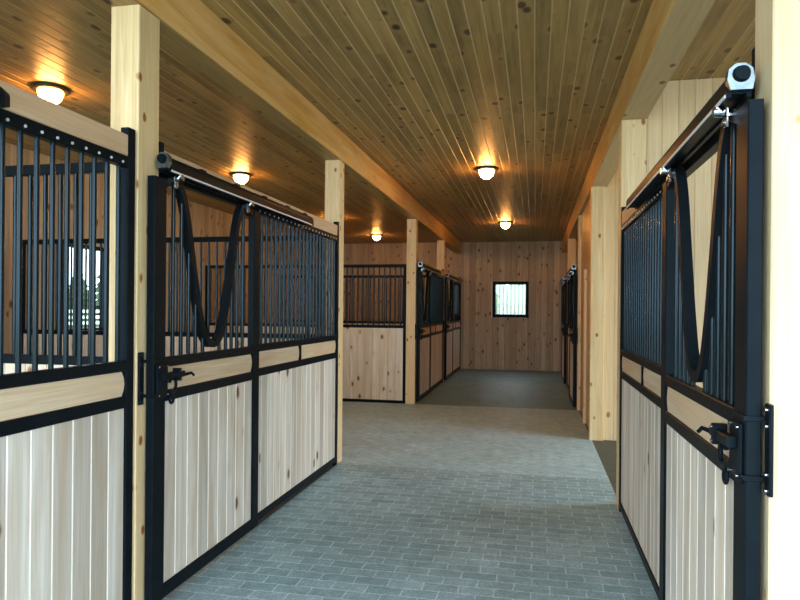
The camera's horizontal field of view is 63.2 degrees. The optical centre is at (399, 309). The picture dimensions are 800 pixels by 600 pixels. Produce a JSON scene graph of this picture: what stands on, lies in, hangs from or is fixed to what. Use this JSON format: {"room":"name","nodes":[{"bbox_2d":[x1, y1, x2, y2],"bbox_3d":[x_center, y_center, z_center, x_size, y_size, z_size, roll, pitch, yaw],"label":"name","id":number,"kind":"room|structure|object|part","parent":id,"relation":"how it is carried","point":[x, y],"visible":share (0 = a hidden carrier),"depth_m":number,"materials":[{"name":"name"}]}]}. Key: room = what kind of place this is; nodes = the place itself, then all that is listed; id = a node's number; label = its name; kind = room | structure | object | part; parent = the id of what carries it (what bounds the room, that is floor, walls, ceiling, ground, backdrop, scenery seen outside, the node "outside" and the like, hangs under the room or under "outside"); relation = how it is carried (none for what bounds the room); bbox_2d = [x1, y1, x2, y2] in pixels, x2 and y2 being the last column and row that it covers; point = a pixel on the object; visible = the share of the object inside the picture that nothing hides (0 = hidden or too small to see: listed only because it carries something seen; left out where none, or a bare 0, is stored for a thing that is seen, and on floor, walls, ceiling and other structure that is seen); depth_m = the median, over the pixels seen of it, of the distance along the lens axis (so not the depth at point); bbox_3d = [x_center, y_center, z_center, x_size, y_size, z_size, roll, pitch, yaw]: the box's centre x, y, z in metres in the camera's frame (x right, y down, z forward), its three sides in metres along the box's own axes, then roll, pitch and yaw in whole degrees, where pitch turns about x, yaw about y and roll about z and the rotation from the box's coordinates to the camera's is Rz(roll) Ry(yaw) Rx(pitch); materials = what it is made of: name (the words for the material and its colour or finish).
{"room":"farm building","nodes":[
{"label":"farm building","id":0,"kind":"room"},
{"bbox_2d":[4,142,318,353],"bbox_3d":[-4.148,-0.175,9.159,0.060,3.481,19.440,0,0,12],"label":"wall","id":1,"kind":"structure","parent":0,"point":[206,221],"depth_m":9.03,"materials":[{"name":"brown wood"}]},
{"bbox_2d":[62,245,103,330],"bbox_3d":[-4.237,-0.285,8.718,0.095,1.160,0.880,0,0,12],"label":"window","id":2,"kind":"structure","parent":1,"relation":"in","point":[97,248],"depth_m":9.10,"materials":[{"name":"black metal"}]},
{"bbox_2d":[0,0,755,243],"bbox_3d":[1.035,-1.861,8.082,10.500,0.020,19.440,0,0,12],"label":"ceiling","id":3,"kind":"structure","parent":0,"point":[434,92],"depth_m":5.44,"materials":[{"name":"brown wood"}]},
{"bbox_2d":[30,82,70,103],"bbox_3d":[-2.971,-1.813,5.525,0.310,0.143,0.310,0,0,12],"label":"ceiling light","id":4,"kind":"object","parent":3,"relation":"attached to","point":[52,92],"visible":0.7,"depth_m":5.45,"materials":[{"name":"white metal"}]},
{"bbox_3d":[-2.971,-1.802,5.525,0.208,0.121,0.208,0,0,12],"label":"globe","id":5,"kind":"part","parent":4,"relation":"part of","materials":[{"name":"white glass"}]},
{"bbox_2d":[230,172,252,183],"bbox_3d":[-2.198,-1.807,8.990,0.310,0.143,0.310,0,0,12],"label":"ceiling light","id":6,"kind":"object","parent":3,"relation":"attached to","point":[240,177],"visible":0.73,"depth_m":8.91,"materials":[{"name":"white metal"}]},
{"bbox_3d":[-2.198,-1.796,8.990,0.208,0.121,0.208,0,0,12],"label":"globe","id":7,"kind":"part","parent":6,"relation":"part of","materials":[{"name":"white glass"}]},
{"bbox_2d":[103,0,460,253],"bbox_3d":[-0.371,-1.707,8.323,0.163,0.308,19.340,0,0,12],"label":"ceiling beam","id":8,"kind":"structure","parent":3,"relation":"attached to","point":[190,29],"depth_m":4.91,"materials":[{"name":"beige wood"}]},
{"bbox_2d":[371,234,382,240],"bbox_3d":[-0.582,-1.793,16.161,0.310,0.143,0.310,0,0,12],"label":"ceiling light","id":9,"kind":"object","parent":3,"relation":"attached to","point":[376,237],"visible":1,"depth_m":16.08,"materials":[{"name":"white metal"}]},
{"bbox_2d":[475,166,497,178],"bbox_3d":[1.132,-1.779,8.501,0.310,0.143,0.310,0,0,12],"label":"ceiling light","id":10,"kind":"object","parent":3,"relation":"attached to","point":[486,172],"visible":1,"depth_m":8.43,"materials":[{"name":"white glass"}]},
{"bbox_3d":[1.132,-1.768,8.501,0.208,0.121,0.208,0,0,12],"label":"globe","id":11,"kind":"part","parent":10,"relation":"part of","materials":[{"name":"white glass"}]},
{"bbox_2d":[498,221,512,228],"bbox_3d":[2.212,-1.770,13.639,0.310,0.143,0.310,0,0,12],"label":"ceiling light","id":12,"kind":"object","parent":3,"relation":"attached to","point":[504,224],"visible":1,"depth_m":13.56,"materials":[{"name":"white glass"}]},
{"bbox_3d":[2.212,-1.759,13.639,0.208,0.121,0.208,0,0,12],"label":"globe","id":13,"kind":"part","parent":12,"relation":"part of","materials":[{"name":"white glass"}]},
{"bbox_2d":[562,0,714,252],"bbox_3d":[2.411,-1.684,7.744,0.195,0.308,19.340,0,0,12],"label":"ceiling beam","id":14,"kind":"structure","parent":3,"relation":"attached to","point":[669,28],"depth_m":4.39,"materials":[{"name":"beige wood"}]},
{"bbox_2d":[162,369,658,599],"bbox_3d":[0.996,1.635,8.033,10.500,0.054,19.340,0,0,12],"label":"floor","id":15,"kind":"structure","parent":0,"point":[357,532],"depth_m":5.07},
{"bbox_2d":[4,162,109,373],"bbox_3d":[-3.314,0.383,3.856,3.744,2.380,0.040,0,0,12],"label":"wall","id":16,"kind":"structure","parent":15,"relation":"on","point":[28,170],"depth_m":3.56,"materials":[{"name":"brown wood"}]},
{"bbox_3d":[-3.319,0.905,3.856,3.634,1.235,0.028,0,0,12],"label":"board panel","id":17,"kind":"part","parent":16,"relation":"part of","materials":[{"name":"beige wood"}]},
{"bbox_2d":[0,80,134,599],"bbox_3d":[-1.668,0.336,1.641,0.147,2.500,3.375,0,0,12],"label":"stall","id":18,"kind":"object","parent":15,"relation":"on","point":[66,432],"visible":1,"depth_m":2.85,"materials":[{"name":"brown wood"}]},
{"bbox_3d":[-1.592,0.994,2.283,0.026,1.015,1.965,0,0,12],"label":"board panel","id":19,"kind":"part","parent":18,"relation":"part of","materials":[{"name":"beige wood"}]},
{"bbox_2d":[109,4,159,599],"bbox_3d":[-1.405,0.014,3.429,0.163,3.149,0.190,0,0,12],"label":"timber post","id":20,"kind":"object","parent":15,"relation":"on","point":[135,32],"visible":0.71,"depth_m":3.35,"materials":[{"name":"brown wood"}]},
{"bbox_2d":[137,352,165,404],"bbox_3d":[-1.296,0.354,3.393,0.070,0.270,0.145,0,0,12],"label":"bracket","id":21,"kind":"object","parent":20,"relation":"attached to","point":[140,396],"depth_m":3.35,"materials":[{"name":"metal"}]},
{"bbox_3d":[-1.335,0.354,3.348,0.012,0.270,0.042,0,0,12],"label":"strike plate","id":22,"kind":"part","parent":21,"relation":"part of","materials":[{"name":"black metal"}]},
{"bbox_2d":[22,235,323,355],"bbox_3d":[-2.613,0.388,7.224,3.744,2.380,0.040,0,0,12],"label":"wall","id":23,"kind":"structure","parent":15,"relation":"on","point":[99,334],"depth_m":7.20,"materials":[{"name":"brown wood"}]},
{"bbox_3d":[-2.617,0.911,7.224,3.634,1.235,0.028,0,0,12],"label":"board panel","id":24,"kind":"part","parent":23,"relation":"part of","materials":[{"name":"beige wood"}]},
{"bbox_2d":[156,142,338,519],"bbox_3d":[-0.954,0.342,5.068,0.147,2.500,3.375,0,0,12],"label":"stall","id":25,"kind":"object","parent":15,"relation":"on","point":[298,378],"visible":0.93,"depth_m":5.48,"materials":[{"name":"brown wood"}]},
{"bbox_2d":[144,175,259,599],"bbox_3d":[-1.131,0.403,4.004,0.110,2.276,1.320,0,0,12],"label":"door","id":26,"kind":"structure","parent":25,"relation":"hanging from","point":[202,422],"depth_m":3.78,"materials":[{"name":"black metal"}]},
{"bbox_3d":[-1.182,0.357,3.622,0.027,0.032,0.083,0,0,38],"label":"lever","id":27,"kind":"part","parent":26,"relation":"part of","materials":[{"name":"black metal"}]},
{"bbox_3d":[-1.167,0.978,4.018,0.026,0.975,1.105,0,0,12],"label":"board panel","id":28,"kind":"part","parent":26,"relation":"part of","materials":[{"name":"beige wood"}]},
{"bbox_3d":[-0.878,1.000,5.710,0.026,1.015,1.965,0,0,12],"label":"board panel","id":29,"kind":"part","parent":25,"relation":"part of","materials":[{"name":"beige wood"}]},
{"bbox_2d":[205,264,406,403],"bbox_3d":[-1.724,0.396,11.492,3.744,2.380,0.040,0,0,12],"label":"wall","id":30,"kind":"structure","parent":15,"relation":"on","point":[374,356],"depth_m":11.23,"materials":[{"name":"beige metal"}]},
{"bbox_3d":[-1.728,0.918,11.492,3.634,1.235,0.028,0,0,12],"label":"board panel","id":31,"kind":"part","parent":30,"relation":"part of","materials":[{"name":"beige wood"}]},
{"bbox_2d":[324,160,343,463],"bbox_3d":[-0.697,0.020,6.826,0.163,3.149,0.163,0,0,12],"label":"timber post","id":32,"kind":"object","parent":15,"relation":"on","point":[334,169],"visible":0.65,"depth_m":6.76,"materials":[{"name":"brown wood"}]},
{"bbox_2d":[281,275,425,324],"bbox_3d":[-1.014,0.402,14.899,3.744,2.380,0.040,0,0,12],"label":"wall","id":33,"kind":"structure","parent":15,"relation":"on","point":[344,276],"depth_m":14.82,"materials":[{"name":"brown wood"}]},
{"bbox_3d":[-1.019,0.924,14.899,3.634,1.235,0.028,0,0,12],"label":"board panel","id":34,"kind":"part","parent":33,"relation":"part of","materials":[{"name":"brown wood"}]},
{"bbox_2d":[405,219,417,403],"bbox_3d":[0.200,0.027,11.135,0.163,3.149,0.163,0,0,12],"label":"timber post","id":35,"kind":"object","parent":15,"relation":"on","point":[412,224],"visible":0.96,"depth_m":11.06,"materials":[{"name":"brown wood"}]},
{"bbox_2d":[416,260,443,402],"bbox_3d":[0.645,0.355,12.743,0.147,2.500,3.375,0,0,12],"label":"stall","id":36,"kind":"object","parent":15,"relation":"on","point":[437,294],"visible":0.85,"depth_m":13.50,"materials":[{"name":"black metal"}]},
{"bbox_2d":[416,268,432,400],"bbox_3d":[0.468,0.416,11.679,0.110,2.276,1.320,0,0,12],"label":"door","id":37,"kind":"structure","parent":36,"relation":"hanging from","point":[423,343],"depth_m":11.53,"materials":[{"name":"black metal"}]},
{"bbox_3d":[0.431,0.991,11.694,0.026,0.975,1.105,0,0,12],"label":"board panel","id":38,"kind":"part","parent":37,"relation":"part of","materials":[{"name":"brown wood"}]},
{"bbox_3d":[0.720,1.014,13.385,0.026,1.015,1.965,0,0,12],"label":"board panel","id":39,"kind":"part","parent":36,"relation":"part of","materials":[{"name":"beige wood"}]},
{"bbox_2d":[437,240,444,381],"bbox_3d":[0.901,0.033,14.502,0.163,3.149,0.163,0,0,12],"label":"timber post","id":40,"kind":"object","parent":15,"relation":"on","point":[440,243],"visible":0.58,"depth_m":14.43,"materials":[{"name":"brown wood"}]},
{"bbox_2d":[445,272,460,372],"bbox_3d":[1.346,0.361,16.111,0.147,2.500,3.375,0,0,12],"label":"stall","id":41,"kind":"object","parent":15,"relation":"on","point":[457,283],"visible":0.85,"depth_m":16.93,"materials":[{"name":"black metal"}]},
{"bbox_2d":[444,278,454,379],"bbox_3d":[1.169,0.422,15.047,0.110,2.276,1.320,0,0,12],"label":"door","id":42,"kind":"structure","parent":41,"relation":"hanging from","point":[448,305],"depth_m":14.88,"materials":[{"name":"black metal"}]},
{"bbox_3d":[1.133,0.997,15.061,0.026,0.975,1.105,0,0,12],"label":"board panel","id":43,"kind":"part","parent":42,"relation":"part of","materials":[{"name":"beige wood"}]},
{"bbox_3d":[1.422,1.019,16.753,0.026,1.015,1.965,0,0,12],"label":"board panel","id":44,"kind":"part","parent":41,"relation":"part of","materials":[{"name":"beige wood"}]},
{"bbox_2d":[559,276,566,384],"bbox_3d":[3.897,0.414,15.579,0.147,2.438,3.375,0,0,12],"label":"stall","id":45,"kind":"object","parent":15,"relation":"on","point":[563,278],"visible":0.18,"depth_m":17.07,"materials":[{"name":"black metal"}]},
{"bbox_3d":[4.074,1.056,16.200,0.026,0.990,1.965,0,0,12],"label":"board panel","id":46,"kind":"part","parent":45,"relation":"part of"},
{"bbox_2d":[560,280,566,383],"bbox_3d":[3.633,0.472,14.534,0.110,2.219,1.320,0,0,12],"label":"door","id":47,"kind":"structure","parent":45,"relation":"hanging from","point":[564,285],"depth_m":13.93,"materials":[{"name":"black metal"}]},
{"bbox_3d":[3.663,1.033,14.534,0.026,0.951,1.105,0,0,12],"label":"board panel","id":48,"kind":"part","parent":47,"relation":"part of","materials":[{"name":"brown wood"}]},
{"bbox_2d":[565,260,577,389],"bbox_3d":[3.196,0.408,12.212,0.147,2.438,3.375,0,0,12],"label":"stall","id":49,"kind":"object","parent":15,"relation":"on","point":[573,267],"visible":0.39,"depth_m":13.45,"materials":[{"name":"black metal"}]},
{"bbox_3d":[3.372,1.050,12.833,0.026,0.990,1.965,0,0,12],"label":"board panel","id":50,"kind":"part","parent":49,"relation":"part of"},
{"bbox_2d":[568,271,576,406],"bbox_3d":[2.932,0.466,11.166,0.110,2.219,1.320,0,0,12],"label":"door","id":51,"kind":"structure","parent":49,"relation":"hanging from","point":[573,277],"depth_m":10.75,"materials":[{"name":"black metal"}]},
{"bbox_3d":[2.962,1.027,11.166,0.026,0.951,1.105,0,0,12],"label":"board panel","id":52,"kind":"part","parent":51,"relation":"part of","materials":[{"name":"brown wood"}]},
{"bbox_2d":[618,47,754,598],"bbox_3d":[1.403,0.393,3.607,0.147,2.438,3.375,0,0,12],"label":"stall","id":53,"kind":"object","parent":15,"relation":"on","point":[641,218],"visible":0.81,"depth_m":4.00,"materials":[{"name":"brown wood"}]},
{"bbox_3d":[1.580,1.036,4.227,0.026,0.990,1.965,0,0,12],"label":"board panel","id":54,"kind":"part","parent":53,"relation":"part of","materials":[{"name":"beige wood"}]},
{"bbox_2d":[659,98,763,599],"bbox_3d":[1.139,0.451,2.561,0.110,2.219,1.320,0,0,12],"label":"door","id":55,"kind":"structure","parent":53,"relation":"hanging from","point":[710,517],"depth_m":2.25,"materials":[{"name":"black metal"}]},
{"bbox_3d":[1.170,1.013,2.561,0.026,0.951,1.105,0,0,12],"label":"board panel","id":56,"kind":"part","parent":55,"relation":"part of","materials":[{"name":"beige wood"}]},
{"bbox_3d":[1.035,0.406,2.190,0.027,0.032,0.083,0,0,-14],"label":"lever","id":57,"kind":"part","parent":55,"relation":"part of","materials":[{"name":"black metal"}]},
{"bbox_2d":[343,241,577,371],"bbox_3d":[2.988,-0.116,17.529,10.500,3.481,0.060,0,0,12],"label":"wall","id":58,"kind":"structure","parent":0,"point":[532,343],"depth_m":17.60,"materials":[{"name":"brown wood"}]},
{"bbox_2d":[491,282,528,317],"bbox_3d":[2.967,-0.273,17.531,0.985,0.975,0.095,0,0,12],"label":"window","id":59,"kind":"structure","parent":58,"relation":"in","point":[493,300],"depth_m":17.50,"materials":[{"name":"black metal"}]},
{"bbox_2d":[580,199,589,426],"bbox_3d":[2.704,-0.108,9.350,0.040,3.460,2.310,0,0,12],"label":"wall","id":60,"kind":"structure","parent":0,"point":[585,252],"depth_m":9.44,"materials":[{"name":"brown wood"}]},
{"bbox_2d":[582,269,586,422],"bbox_3d":[2.659,0.522,9.354,0.039,2.200,0.160,0,0,12],"label":"trim","id":61,"kind":"structure","parent":60,"relation":"attached to","point":[585,270],"depth_m":9.28,"materials":[{"name":"brown wood"}]},
{"bbox_2d":[603,168,618,440],"bbox_3d":[4.388,-0.094,7.733,3.765,3.460,0.050,0,0,12],"label":"wall","id":62,"kind":"structure","parent":0,"point":[612,191],"depth_m":8.07,"materials":[{"name":"beige wood"}]},
{"bbox_2d":[646,78,724,387],"bbox_3d":[3.815,-0.098,4.910,3.735,3.460,0.050,0,0,12],"label":"wall","id":63,"kind":"structure","parent":0,"point":[680,101],"depth_m":5.19,"materials":[{"name":"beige wood"}]},
{"bbox_3d":[5.250,1.671,12.275,3.900,0.050,9.300,0,0,12],"label":"floor","id":64,"kind":"structure","parent":0,"visible":0},
{"bbox_2d":[567,238,575,309],"bbox_3d":[3.668,0.056,13.926,0.163,3.149,0.163,0,0,12],"label":"timber post","id":65,"kind":"object","parent":64,"relation":"on","point":[571,242],"visible":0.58,"depth_m":13.85,"materials":[{"name":"brown wood"}]},
{"bbox_2d":[576,319,576,373],"bbox_3d":[5.588,0.456,13.524,3.767,2.380,0.040,0,0,12],"label":"wall","id":66,"kind":"structure","parent":64,"relation":"on","point":[576,319],"depth_m":13.88,"materials":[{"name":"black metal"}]},
{"bbox_2d":[576,215,581,409],"bbox_3d":[2.966,0.050,10.558,0.163,3.149,0.163,0,0,12],"label":"timber post","id":67,"kind":"object","parent":64,"relation":"on","point":[579,216],"visible":0.42,"depth_m":10.49,"materials":[{"name":"brown wood"}]},
{"bbox_2d":[588,186,604,440],"bbox_3d":[2.464,0.046,8.140,0.165,3.149,0.163,0,0,12],"label":"timber post","id":68,"kind":"object","parent":64,"relation":"on","point":[597,194],"visible":1,"depth_m":8.06,"materials":[{"name":"brown wood"}]},
{"bbox_3d":[2.989,1.652,1.418,3.900,0.050,7.200,0,0,12],"label":"floor","id":69,"kind":"structure","parent":0,"visible":0},
{"bbox_2d":[616,119,646,506],"bbox_3d":[1.891,0.041,5.317,0.195,3.149,0.163,0,0,12],"label":"timber post","id":70,"kind":"object","parent":69,"relation":"on","point":[632,133],"visible":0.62,"depth_m":5.25,"materials":[{"name":"brown wood"}]},
{"bbox_2d":[755,0,799,599],"bbox_3d":[1.190,0.035,1.950,0.195,3.149,0.163,0,0,12],"label":"timber post","id":71,"kind":"object","parent":69,"relation":"on","point":[777,22],"visible":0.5,"depth_m":1.89,"materials":[{"name":"beige wood"}]},
{"bbox_2d":[733,403,773,497],"bbox_3d":[1.048,0.405,1.934,0.070,0.263,0.145,0,0,12],"label":"bracket","id":72,"kind":"object","parent":71,"relation":"attached to","point":[767,478],"depth_m":1.87,"materials":[{"name":"metal"}]},
{"bbox_3d":[1.066,0.405,1.877,0.012,0.263,0.042,0,0,12],"label":"strike plate","id":73,"kind":"part","parent":72,"relation":"part of","materials":[{"name":"black metal"}]},
{"label":"outside","id":74,"kind":"structure","parent":0,"visible":0},
{"bbox_3d":[4.063,1.824,19.580,120.000,0.220,120.000,0,0,12],"label":"ground","id":75,"kind":"structure","parent":74,"visible":0},
{"bbox_2d":[69,274,98,327],"bbox_3d":[-17.381,-0.496,34.859,2.677,4.024,2.484,0,0,12],"label":"spruce tree","id":76,"kind":"object","parent":75,"relation":"on","point":[83,274],"visible":0.1,"depth_m":34.57,"materials":[{"name":"green plant"}]},
{"bbox_2d":[69,310,98,324],"bbox_3d":[-9.660,0.770,17.333,0.130,1.620,22.100,0,0,12],"label":"fence","id":77,"kind":"object","parent":75,"relation":"on","point":[97,311],"visible":0.02,"depth_m":19.16,"materials":[{"name":"white paint"}]},
{"bbox_2d":[96,274,99,324],"bbox_3d":[-19.502,-1.494,43.737,3.373,5.984,3.768,0,0,38],"label":"spruce tree","id":78,"kind":"object","parent":75,"relation":"on","point":[98,276],"visible":0.06,"depth_m":42.92,"materials":[{"name":"green plant"}]},
{"bbox_2d":[495,285,525,314],"bbox_3d":[3.747,0.308,22.631,8.516,3.800,2.168,0,0,12],"label":"hedge","id":79,"kind":"object","parent":75,"relation":"on","point":[496,285],"visible":0.02,"depth_m":22.01,"materials":[{"name":"green plant"}]},
{"bbox_2d":[497,285,525,314],"bbox_3d":[3.592,0.315,20.324,5.150,2.750,0.060,0,0,12],"label":"slatted screen","id":80,"kind":"object","parent":75,"relation":"on","point":[524,289],"visible":0.02,"depth_m":20.31,"materials":[{"name":"white paint"}]}
]}

